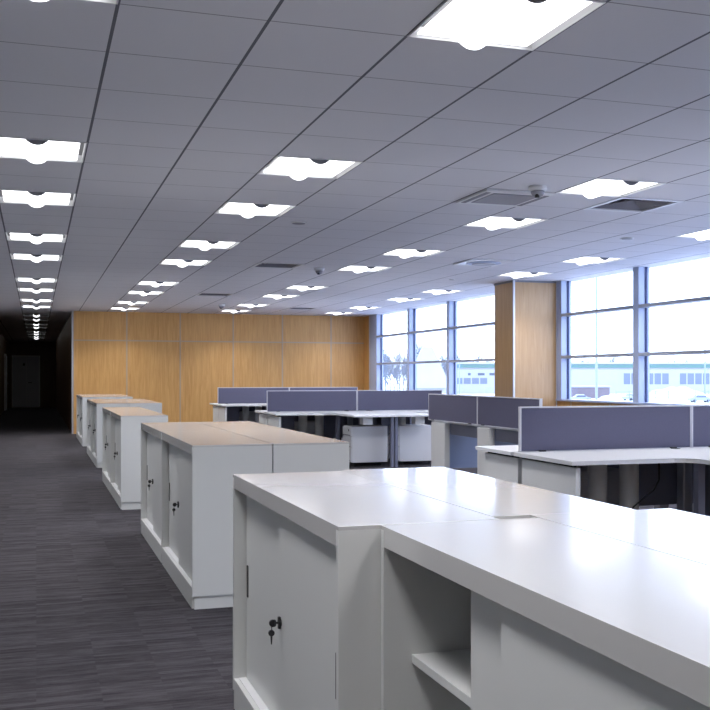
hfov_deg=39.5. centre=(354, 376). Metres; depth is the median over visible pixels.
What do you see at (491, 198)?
grille
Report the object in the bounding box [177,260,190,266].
basket
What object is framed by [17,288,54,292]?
ceiling light
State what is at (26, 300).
ceiling light
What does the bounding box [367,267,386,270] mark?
diffuser
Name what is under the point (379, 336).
window
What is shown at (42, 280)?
diffuser
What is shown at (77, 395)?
base cabinet
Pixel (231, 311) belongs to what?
ceiling light
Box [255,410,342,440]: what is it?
desk
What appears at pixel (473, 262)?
ceiling vent
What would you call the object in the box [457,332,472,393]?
street lamp
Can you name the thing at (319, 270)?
dome camera
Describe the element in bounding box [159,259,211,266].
ceiling light
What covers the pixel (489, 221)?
diffuser
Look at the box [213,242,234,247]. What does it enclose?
diffuser
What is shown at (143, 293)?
ceiling light
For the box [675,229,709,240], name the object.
ceiling light
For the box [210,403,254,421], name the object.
desk
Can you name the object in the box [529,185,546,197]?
dome camera
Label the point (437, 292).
basket
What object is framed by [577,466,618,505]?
desk leg
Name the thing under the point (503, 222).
basket
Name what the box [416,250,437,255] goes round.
diffuser
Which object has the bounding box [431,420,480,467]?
desk
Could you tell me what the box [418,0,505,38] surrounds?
diffuser
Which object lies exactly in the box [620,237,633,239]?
ceiling speaker
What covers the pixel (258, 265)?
ceiling vent
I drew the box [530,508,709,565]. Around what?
base cabinet
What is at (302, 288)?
basket
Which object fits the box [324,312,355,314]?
ceiling light
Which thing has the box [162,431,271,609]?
base cabinet
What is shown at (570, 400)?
trim
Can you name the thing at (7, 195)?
diffuser
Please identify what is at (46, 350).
wall
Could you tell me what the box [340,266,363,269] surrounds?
diffuser
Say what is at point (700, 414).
screen
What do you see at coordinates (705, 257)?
trim
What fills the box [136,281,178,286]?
ceiling light
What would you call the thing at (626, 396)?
parked car
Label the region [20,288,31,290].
diffuser
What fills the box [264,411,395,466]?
desk
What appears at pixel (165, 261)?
diffuser
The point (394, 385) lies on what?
bare tree
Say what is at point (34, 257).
basket
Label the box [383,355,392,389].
bare tree
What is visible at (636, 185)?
diffuser
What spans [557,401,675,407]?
wall
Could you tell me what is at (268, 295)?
ceiling light
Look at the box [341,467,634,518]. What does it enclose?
base cabinet
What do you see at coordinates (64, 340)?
wall
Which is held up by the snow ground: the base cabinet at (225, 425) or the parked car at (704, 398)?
the parked car at (704, 398)
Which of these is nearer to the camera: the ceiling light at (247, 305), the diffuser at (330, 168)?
the diffuser at (330, 168)
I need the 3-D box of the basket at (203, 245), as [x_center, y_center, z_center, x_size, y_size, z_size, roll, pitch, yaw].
[-1.610,-1.440,10.883,0.151,0.045,0.564,0,0,-18]
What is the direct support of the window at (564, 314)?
in the wall at (559, 403)
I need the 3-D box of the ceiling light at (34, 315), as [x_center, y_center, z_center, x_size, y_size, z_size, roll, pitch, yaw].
[-7.552,-1.474,23.466,0.596,0.114,0.596,0,0,-18]
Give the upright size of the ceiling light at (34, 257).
0.114 m
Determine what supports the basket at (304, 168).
on the ceiling light at (298, 168)
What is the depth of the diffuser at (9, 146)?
6.30 m
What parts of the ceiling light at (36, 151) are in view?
plate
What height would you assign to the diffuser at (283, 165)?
0.006 m
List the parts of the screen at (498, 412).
edge frame, frame, frame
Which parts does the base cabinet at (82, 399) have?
panel, panel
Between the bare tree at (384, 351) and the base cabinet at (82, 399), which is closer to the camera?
the base cabinet at (82, 399)
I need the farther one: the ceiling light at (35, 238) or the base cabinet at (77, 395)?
the base cabinet at (77, 395)
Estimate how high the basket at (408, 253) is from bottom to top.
0.045 m
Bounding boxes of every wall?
[0,333,6,413]
[7,341,55,407]
[56,312,71,432]
[73,311,363,433]
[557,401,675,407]
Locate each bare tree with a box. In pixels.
[383,343,387,371]
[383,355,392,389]
[384,347,406,389]
[386,353,403,389]
[397,352,406,389]
[400,347,420,381]
[405,338,426,354]
[441,357,445,374]
[607,350,619,361]
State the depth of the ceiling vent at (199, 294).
17.69 m
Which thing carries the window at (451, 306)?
in the wall at (559, 403)
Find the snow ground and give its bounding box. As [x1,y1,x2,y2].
[383,382,707,403]
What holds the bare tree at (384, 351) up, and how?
on the snow ground
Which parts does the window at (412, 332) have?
frame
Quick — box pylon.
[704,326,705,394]
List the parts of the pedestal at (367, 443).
drawer, drawer, drawer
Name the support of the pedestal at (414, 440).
on the floor
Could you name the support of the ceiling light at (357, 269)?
attached to the ceiling
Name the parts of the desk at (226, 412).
panel, modesty panel, leg, leg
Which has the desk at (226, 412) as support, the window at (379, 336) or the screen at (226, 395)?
the screen at (226, 395)
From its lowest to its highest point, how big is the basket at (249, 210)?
0.045 m
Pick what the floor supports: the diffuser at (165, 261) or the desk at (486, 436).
the desk at (486, 436)
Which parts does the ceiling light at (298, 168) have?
plate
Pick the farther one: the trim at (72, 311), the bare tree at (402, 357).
the bare tree at (402, 357)
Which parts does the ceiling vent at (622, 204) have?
blade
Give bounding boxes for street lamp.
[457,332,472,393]
[595,278,597,399]
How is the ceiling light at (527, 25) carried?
attached to the ceiling
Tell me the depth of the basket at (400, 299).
18.60 m
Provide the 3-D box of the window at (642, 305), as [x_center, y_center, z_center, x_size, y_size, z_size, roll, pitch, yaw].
[4.103,-0.553,12.210,0.185,1.793,2.119,0,0,-18]
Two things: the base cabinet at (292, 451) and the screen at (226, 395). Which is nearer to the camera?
the base cabinet at (292, 451)
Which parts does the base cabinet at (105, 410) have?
panel, kick rail, sliding door, sliding door, panel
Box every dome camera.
[314,267,323,274]
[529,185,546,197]
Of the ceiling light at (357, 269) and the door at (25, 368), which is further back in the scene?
the door at (25, 368)
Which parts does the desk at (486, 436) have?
leg panel, panel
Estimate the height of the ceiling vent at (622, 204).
0.076 m
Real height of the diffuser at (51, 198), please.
0.006 m
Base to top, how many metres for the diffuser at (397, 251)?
0.006 m
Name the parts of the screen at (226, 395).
frame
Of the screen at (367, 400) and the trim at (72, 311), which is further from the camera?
the trim at (72, 311)
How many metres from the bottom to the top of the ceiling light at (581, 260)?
0.114 m
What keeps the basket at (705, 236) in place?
on the ceiling light at (704, 234)
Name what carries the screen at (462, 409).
on the desk at (453, 445)
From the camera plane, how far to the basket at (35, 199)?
7.99 m
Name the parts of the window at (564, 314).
frame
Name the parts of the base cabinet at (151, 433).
panel, sliding door, kick rail, sliding door, panel, panel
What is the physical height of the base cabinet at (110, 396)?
0.897 m
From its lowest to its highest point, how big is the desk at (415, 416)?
0.739 m
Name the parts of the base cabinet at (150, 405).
panel, panel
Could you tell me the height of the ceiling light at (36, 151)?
0.114 m
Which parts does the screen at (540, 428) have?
edge frame, frame, frame, edge frame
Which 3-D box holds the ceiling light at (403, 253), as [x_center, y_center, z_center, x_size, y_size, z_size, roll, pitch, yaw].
[0.675,-1.474,11.617,0.596,0.114,0.596,0,0,-18]
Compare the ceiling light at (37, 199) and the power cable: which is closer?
the power cable
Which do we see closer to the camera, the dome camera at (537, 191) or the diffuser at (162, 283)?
the dome camera at (537, 191)
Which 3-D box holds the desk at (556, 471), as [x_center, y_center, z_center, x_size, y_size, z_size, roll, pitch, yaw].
[2.112,0.904,6.420,1.496,0.739,1.778,0,0,-18]
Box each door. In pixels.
[4,354,7,410]
[12,355,39,407]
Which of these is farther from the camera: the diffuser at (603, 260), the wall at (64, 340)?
the wall at (64, 340)
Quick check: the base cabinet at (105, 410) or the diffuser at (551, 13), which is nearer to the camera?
the diffuser at (551, 13)
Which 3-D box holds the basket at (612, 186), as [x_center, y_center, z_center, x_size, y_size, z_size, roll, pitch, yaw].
[1.962,-1.440,7.621,0.151,0.045,0.564,0,0,-18]
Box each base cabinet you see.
[76,394,102,439]
[79,396,107,445]
[87,399,119,457]
[91,401,128,467]
[99,394,121,395]
[102,407,151,492]
[106,395,132,398]
[110,411,167,509]
[116,399,149,400]
[123,401,161,412]
[141,422,225,562]
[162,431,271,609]
[198,421,288,430]
[229,430,348,472]
[233,471,498,709]
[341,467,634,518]
[381,518,709,709]
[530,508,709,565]
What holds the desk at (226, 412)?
on the floor
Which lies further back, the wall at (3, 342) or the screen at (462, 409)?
the wall at (3, 342)
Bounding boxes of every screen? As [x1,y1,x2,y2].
[218,387,288,403]
[267,390,356,411]
[289,387,357,389]
[357,390,441,410]
[428,394,476,424]
[477,396,541,429]
[518,405,690,451]
[691,405,709,447]
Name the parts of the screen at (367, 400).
frame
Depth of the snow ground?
236.23 m
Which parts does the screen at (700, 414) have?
edge frame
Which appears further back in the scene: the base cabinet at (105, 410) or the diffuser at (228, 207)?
the base cabinet at (105, 410)
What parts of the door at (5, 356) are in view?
frame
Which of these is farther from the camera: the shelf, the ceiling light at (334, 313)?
the ceiling light at (334, 313)
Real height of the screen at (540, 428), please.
0.330 m
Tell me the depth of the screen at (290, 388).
20.09 m
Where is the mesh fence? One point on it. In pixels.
(687, 402)
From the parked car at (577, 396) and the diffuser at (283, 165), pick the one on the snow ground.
the parked car at (577, 396)
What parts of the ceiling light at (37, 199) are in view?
plate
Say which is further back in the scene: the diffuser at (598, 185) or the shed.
the shed
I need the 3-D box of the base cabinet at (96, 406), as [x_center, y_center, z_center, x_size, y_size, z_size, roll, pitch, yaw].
[-3.601,0.825,14.492,0.462,0.897,1.396,0,0,-18]
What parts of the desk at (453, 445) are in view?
leg panel, panel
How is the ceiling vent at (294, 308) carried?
in the ceiling
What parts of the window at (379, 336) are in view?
frame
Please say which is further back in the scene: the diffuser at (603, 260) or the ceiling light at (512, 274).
the ceiling light at (512, 274)
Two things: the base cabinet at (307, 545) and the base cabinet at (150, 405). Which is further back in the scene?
the base cabinet at (150, 405)
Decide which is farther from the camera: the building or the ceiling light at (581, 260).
the building
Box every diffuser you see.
[0,137,24,156]
[2,190,27,201]
[10,233,28,239]
[14,254,29,258]
[18,278,30,280]
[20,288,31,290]
[41,279,53,281]
[43,255,58,259]
[44,234,62,240]
[46,193,69,204]
[48,141,79,159]
[161,282,175,284]
[162,259,180,263]
[182,240,204,246]
[189,260,206,264]
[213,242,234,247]
[219,203,250,212]
[257,205,288,214]
[264,157,306,173]
[310,160,353,176]
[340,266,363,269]
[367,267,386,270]
[385,249,410,254]
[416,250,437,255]
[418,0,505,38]
[468,217,506,225]
[491,0,591,46]
[503,272,525,275]
[505,219,540,226]
[562,179,619,192]
[565,257,595,261]
[594,258,619,262]
[606,182,656,194]
[682,230,709,236]
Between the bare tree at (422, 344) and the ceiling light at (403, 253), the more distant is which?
the bare tree at (422, 344)
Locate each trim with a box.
[72,311,72,433]
[383,256,709,314]
[442,393,709,406]
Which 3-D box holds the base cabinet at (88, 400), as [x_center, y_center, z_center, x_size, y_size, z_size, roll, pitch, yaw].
[-4.030,0.825,15.826,0.462,0.897,1.396,0,0,-18]
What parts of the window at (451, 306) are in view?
frame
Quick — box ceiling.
[0,0,709,340]
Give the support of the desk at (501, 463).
on the floor
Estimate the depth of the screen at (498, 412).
10.48 m
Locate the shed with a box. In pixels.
[571,385,610,397]
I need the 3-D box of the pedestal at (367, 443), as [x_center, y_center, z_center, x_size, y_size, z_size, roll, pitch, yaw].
[0.136,0.991,14.226,0.560,0.565,0.400,0,0,-18]
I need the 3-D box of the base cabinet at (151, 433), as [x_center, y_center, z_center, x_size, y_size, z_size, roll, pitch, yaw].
[-1.326,0.825,7.459,0.462,0.897,1.396,0,0,-18]
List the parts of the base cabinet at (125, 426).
panel, sliding door, kick rail, sliding door, panel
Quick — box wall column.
[494,280,556,405]
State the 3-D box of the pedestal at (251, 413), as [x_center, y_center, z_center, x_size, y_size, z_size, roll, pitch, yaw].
[-2.126,0.991,19.980,0.560,0.565,0.400,0,0,-18]
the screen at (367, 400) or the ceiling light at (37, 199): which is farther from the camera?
the screen at (367, 400)
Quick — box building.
[442,362,709,393]
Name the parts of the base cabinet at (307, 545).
panel, kick rail, sliding door, sliding door, panel, panel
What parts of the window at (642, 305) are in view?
frame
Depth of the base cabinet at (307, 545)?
2.93 m
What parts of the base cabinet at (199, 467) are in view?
panel, sliding door, kick rail, sliding door, panel, panel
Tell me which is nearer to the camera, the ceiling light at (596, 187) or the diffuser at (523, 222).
the ceiling light at (596, 187)
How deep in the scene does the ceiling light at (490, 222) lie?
9.31 m
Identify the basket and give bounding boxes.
[25,139,48,163]
[27,192,45,207]
[29,234,43,243]
[30,254,42,261]
[31,278,40,283]
[151,282,160,286]
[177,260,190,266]
[198,241,214,250]
[240,204,265,217]
[289,159,323,179]
[298,286,310,290]
[353,266,369,272]
[396,298,407,301]
[399,250,419,257]
[432,290,446,294]
[458,0,543,49]
[485,218,516,229]
[511,272,532,277]
[576,257,603,264]
[583,181,629,198]
[695,233,709,240]
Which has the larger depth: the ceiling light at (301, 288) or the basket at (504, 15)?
the ceiling light at (301, 288)
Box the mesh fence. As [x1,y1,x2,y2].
[616,391,709,403]
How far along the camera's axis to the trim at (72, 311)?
21.93 m
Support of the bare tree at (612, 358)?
on the snow ground
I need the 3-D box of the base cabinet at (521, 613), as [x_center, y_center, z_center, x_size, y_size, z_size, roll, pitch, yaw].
[0.483,0.825,1.906,0.462,0.897,1.396,0,0,-18]
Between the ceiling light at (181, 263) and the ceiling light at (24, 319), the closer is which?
the ceiling light at (181, 263)
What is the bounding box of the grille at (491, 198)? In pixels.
[471,193,534,204]
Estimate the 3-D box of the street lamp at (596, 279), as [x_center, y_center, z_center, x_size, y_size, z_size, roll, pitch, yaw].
[14.636,-1.266,60.000,2.600,13.080,0.300,0,0,0]
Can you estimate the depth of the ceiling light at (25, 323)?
27.66 m
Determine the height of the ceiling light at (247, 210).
0.114 m
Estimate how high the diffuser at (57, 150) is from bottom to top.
0.006 m
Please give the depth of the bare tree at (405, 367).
259.76 m
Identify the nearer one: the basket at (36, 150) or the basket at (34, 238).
the basket at (36, 150)
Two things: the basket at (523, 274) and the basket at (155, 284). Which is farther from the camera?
the basket at (155, 284)
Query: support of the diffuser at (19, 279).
attached to the ceiling light at (34, 280)
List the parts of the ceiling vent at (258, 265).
blade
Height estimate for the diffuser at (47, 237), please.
0.006 m
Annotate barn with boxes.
[403,347,445,392]
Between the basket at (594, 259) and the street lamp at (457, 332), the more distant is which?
the street lamp at (457, 332)
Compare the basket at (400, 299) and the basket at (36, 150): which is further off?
the basket at (400, 299)
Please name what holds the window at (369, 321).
in the wall at (559, 403)
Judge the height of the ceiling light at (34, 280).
0.114 m
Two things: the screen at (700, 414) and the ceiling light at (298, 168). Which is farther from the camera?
the screen at (700, 414)
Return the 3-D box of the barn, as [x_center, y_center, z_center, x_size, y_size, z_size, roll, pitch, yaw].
[14.379,-0.326,198.500,9.200,11.200,8.000,0,0,0]
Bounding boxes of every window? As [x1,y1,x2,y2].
[364,315,374,389]
[375,314,406,389]
[407,308,445,389]
[446,301,494,393]
[557,281,632,398]
[633,267,709,401]
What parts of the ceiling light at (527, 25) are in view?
plate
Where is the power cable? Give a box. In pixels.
[632,463,659,508]
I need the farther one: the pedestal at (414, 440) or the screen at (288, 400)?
the screen at (288, 400)
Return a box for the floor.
[0,407,676,709]
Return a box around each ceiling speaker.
[291,221,306,224]
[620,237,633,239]
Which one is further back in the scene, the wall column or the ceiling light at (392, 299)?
the ceiling light at (392, 299)
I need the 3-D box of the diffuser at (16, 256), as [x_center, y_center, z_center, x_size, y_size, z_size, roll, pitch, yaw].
[-3.997,-1.460,12.004,0.258,0.006,0.556,0,0,-18]
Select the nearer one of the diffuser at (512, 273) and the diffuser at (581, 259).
the diffuser at (581, 259)
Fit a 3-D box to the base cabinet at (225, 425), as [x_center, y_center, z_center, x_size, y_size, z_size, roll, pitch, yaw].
[-0.880,0.825,7.604,0.462,0.897,1.396,0,0,-18]
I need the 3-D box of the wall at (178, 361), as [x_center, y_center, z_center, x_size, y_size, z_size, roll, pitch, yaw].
[-2.945,-0.189,23.079,7.020,2.924,0.158,0,0,-18]
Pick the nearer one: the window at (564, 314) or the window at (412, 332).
the window at (564, 314)
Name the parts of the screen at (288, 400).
frame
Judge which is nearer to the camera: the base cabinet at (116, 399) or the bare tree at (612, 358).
the base cabinet at (116, 399)
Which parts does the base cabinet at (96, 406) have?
panel, kick rail, sliding door, panel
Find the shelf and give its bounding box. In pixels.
[412,649,470,707]
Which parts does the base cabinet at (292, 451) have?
panel, panel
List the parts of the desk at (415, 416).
panel, modesty panel, leg, leg, modesty panel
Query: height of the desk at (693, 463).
0.739 m
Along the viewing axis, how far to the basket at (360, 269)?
13.27 m
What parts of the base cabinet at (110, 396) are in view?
panel, panel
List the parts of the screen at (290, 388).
frame, fabric panel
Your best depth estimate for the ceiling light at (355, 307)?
20.93 m
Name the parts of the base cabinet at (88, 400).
panel, kick rail, sliding door, panel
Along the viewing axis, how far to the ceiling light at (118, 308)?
21.23 m
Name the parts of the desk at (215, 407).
panel, modesty panel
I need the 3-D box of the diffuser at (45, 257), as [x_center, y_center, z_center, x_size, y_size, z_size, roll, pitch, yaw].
[-3.752,-1.460,12.083,0.258,0.006,0.556,0,0,-18]
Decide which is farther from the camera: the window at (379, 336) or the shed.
the shed
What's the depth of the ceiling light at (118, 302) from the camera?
19.51 m
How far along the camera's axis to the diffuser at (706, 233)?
10.16 m
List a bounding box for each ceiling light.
[0,136,86,163]
[0,189,75,207]
[5,232,66,243]
[10,253,62,261]
[15,278,56,283]
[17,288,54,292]
[20,299,52,302]
[21,305,51,308]
[23,314,49,316]
[24,319,48,320]
[25,323,47,325]
[31,0,117,4]
[110,307,139,310]
[116,301,148,304]
[126,291,163,295]
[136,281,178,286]
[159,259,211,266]
[178,240,240,250]
[215,202,295,217]
[220,310,251,312]
[237,304,267,307]
[257,156,362,179]
[262,294,300,298]
[285,286,326,290]
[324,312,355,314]
[337,266,391,272]
[347,306,381,309]
[381,249,444,257]
[387,298,423,301]
[407,0,605,50]
[419,290,462,294]
[463,216,547,229]
[497,272,551,277]
[556,178,666,198]
[561,257,625,264]
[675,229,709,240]
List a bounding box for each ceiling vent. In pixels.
[195,293,232,296]
[250,262,304,268]
[287,307,317,309]
[453,259,515,265]
[456,189,554,206]
[584,197,683,212]
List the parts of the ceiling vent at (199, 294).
blade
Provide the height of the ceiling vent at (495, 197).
0.023 m
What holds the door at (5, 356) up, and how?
in the wall at (3, 342)
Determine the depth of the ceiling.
6.27 m
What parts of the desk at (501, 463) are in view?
panel, modesty panel, leg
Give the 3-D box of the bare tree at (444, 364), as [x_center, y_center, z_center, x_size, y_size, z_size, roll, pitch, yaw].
[24.326,-0.408,273.441,5.653,11.363,5.935,0,0,-9]
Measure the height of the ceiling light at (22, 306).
0.114 m
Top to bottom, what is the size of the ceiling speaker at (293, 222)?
0.012 m
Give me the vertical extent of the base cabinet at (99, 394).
0.897 m
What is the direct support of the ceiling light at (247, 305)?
attached to the ceiling
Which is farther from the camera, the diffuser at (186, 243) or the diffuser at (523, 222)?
the diffuser at (186, 243)
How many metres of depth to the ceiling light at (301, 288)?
16.22 m
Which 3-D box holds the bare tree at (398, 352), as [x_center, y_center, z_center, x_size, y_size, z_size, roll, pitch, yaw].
[10.260,-1.223,245.588,7.353,12.993,6.124,0,0,-9]
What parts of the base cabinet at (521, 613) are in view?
panel, sliding door, sliding door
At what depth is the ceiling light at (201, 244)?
10.93 m
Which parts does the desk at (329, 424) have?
panel, modesty panel, leg, leg, leg, modesty panel, leg, panel, leg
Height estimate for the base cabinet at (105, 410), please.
0.897 m
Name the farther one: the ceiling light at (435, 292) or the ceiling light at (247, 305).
the ceiling light at (247, 305)
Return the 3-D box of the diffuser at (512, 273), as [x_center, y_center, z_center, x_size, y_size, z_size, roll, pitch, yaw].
[2.285,-1.460,14.026,0.258,0.006,0.556,0,0,-18]
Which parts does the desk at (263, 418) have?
panel, modesty panel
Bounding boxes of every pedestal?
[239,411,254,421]
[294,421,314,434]
[343,425,386,465]
[389,424,430,464]
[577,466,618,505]
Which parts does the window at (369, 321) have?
frame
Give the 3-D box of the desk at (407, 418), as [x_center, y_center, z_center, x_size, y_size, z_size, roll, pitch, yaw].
[0.647,0.904,16.073,1.496,0.739,0.598,0,0,-18]
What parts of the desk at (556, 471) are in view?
panel, leg, leg, modesty panel, leg, leg, panel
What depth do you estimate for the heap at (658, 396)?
232.74 m
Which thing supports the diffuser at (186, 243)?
attached to the ceiling light at (201, 244)
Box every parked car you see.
[571,394,591,399]
[622,393,631,400]
[688,395,707,401]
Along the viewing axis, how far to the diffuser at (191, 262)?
12.66 m
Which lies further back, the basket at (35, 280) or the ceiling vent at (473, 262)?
the basket at (35, 280)
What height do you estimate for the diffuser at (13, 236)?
0.006 m
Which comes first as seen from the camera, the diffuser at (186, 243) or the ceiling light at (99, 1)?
the ceiling light at (99, 1)
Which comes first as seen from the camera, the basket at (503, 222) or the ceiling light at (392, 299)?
the basket at (503, 222)
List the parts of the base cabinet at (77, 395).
panel, panel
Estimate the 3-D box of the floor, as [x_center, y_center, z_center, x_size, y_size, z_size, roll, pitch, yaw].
[-2.755,1.333,19.389,9.320,0.120,47.400,0,0,-18]
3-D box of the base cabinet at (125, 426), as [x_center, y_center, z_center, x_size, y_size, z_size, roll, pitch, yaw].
[-2.240,0.825,10.161,0.462,0.897,1.396,0,0,-18]
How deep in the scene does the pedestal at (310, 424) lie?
15.43 m
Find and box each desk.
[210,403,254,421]
[215,403,266,422]
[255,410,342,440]
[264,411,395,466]
[355,410,408,424]
[364,410,431,466]
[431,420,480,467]
[475,445,668,508]
[477,426,517,475]
[514,448,709,515]
[692,463,693,512]
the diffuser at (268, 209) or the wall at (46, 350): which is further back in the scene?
the wall at (46, 350)

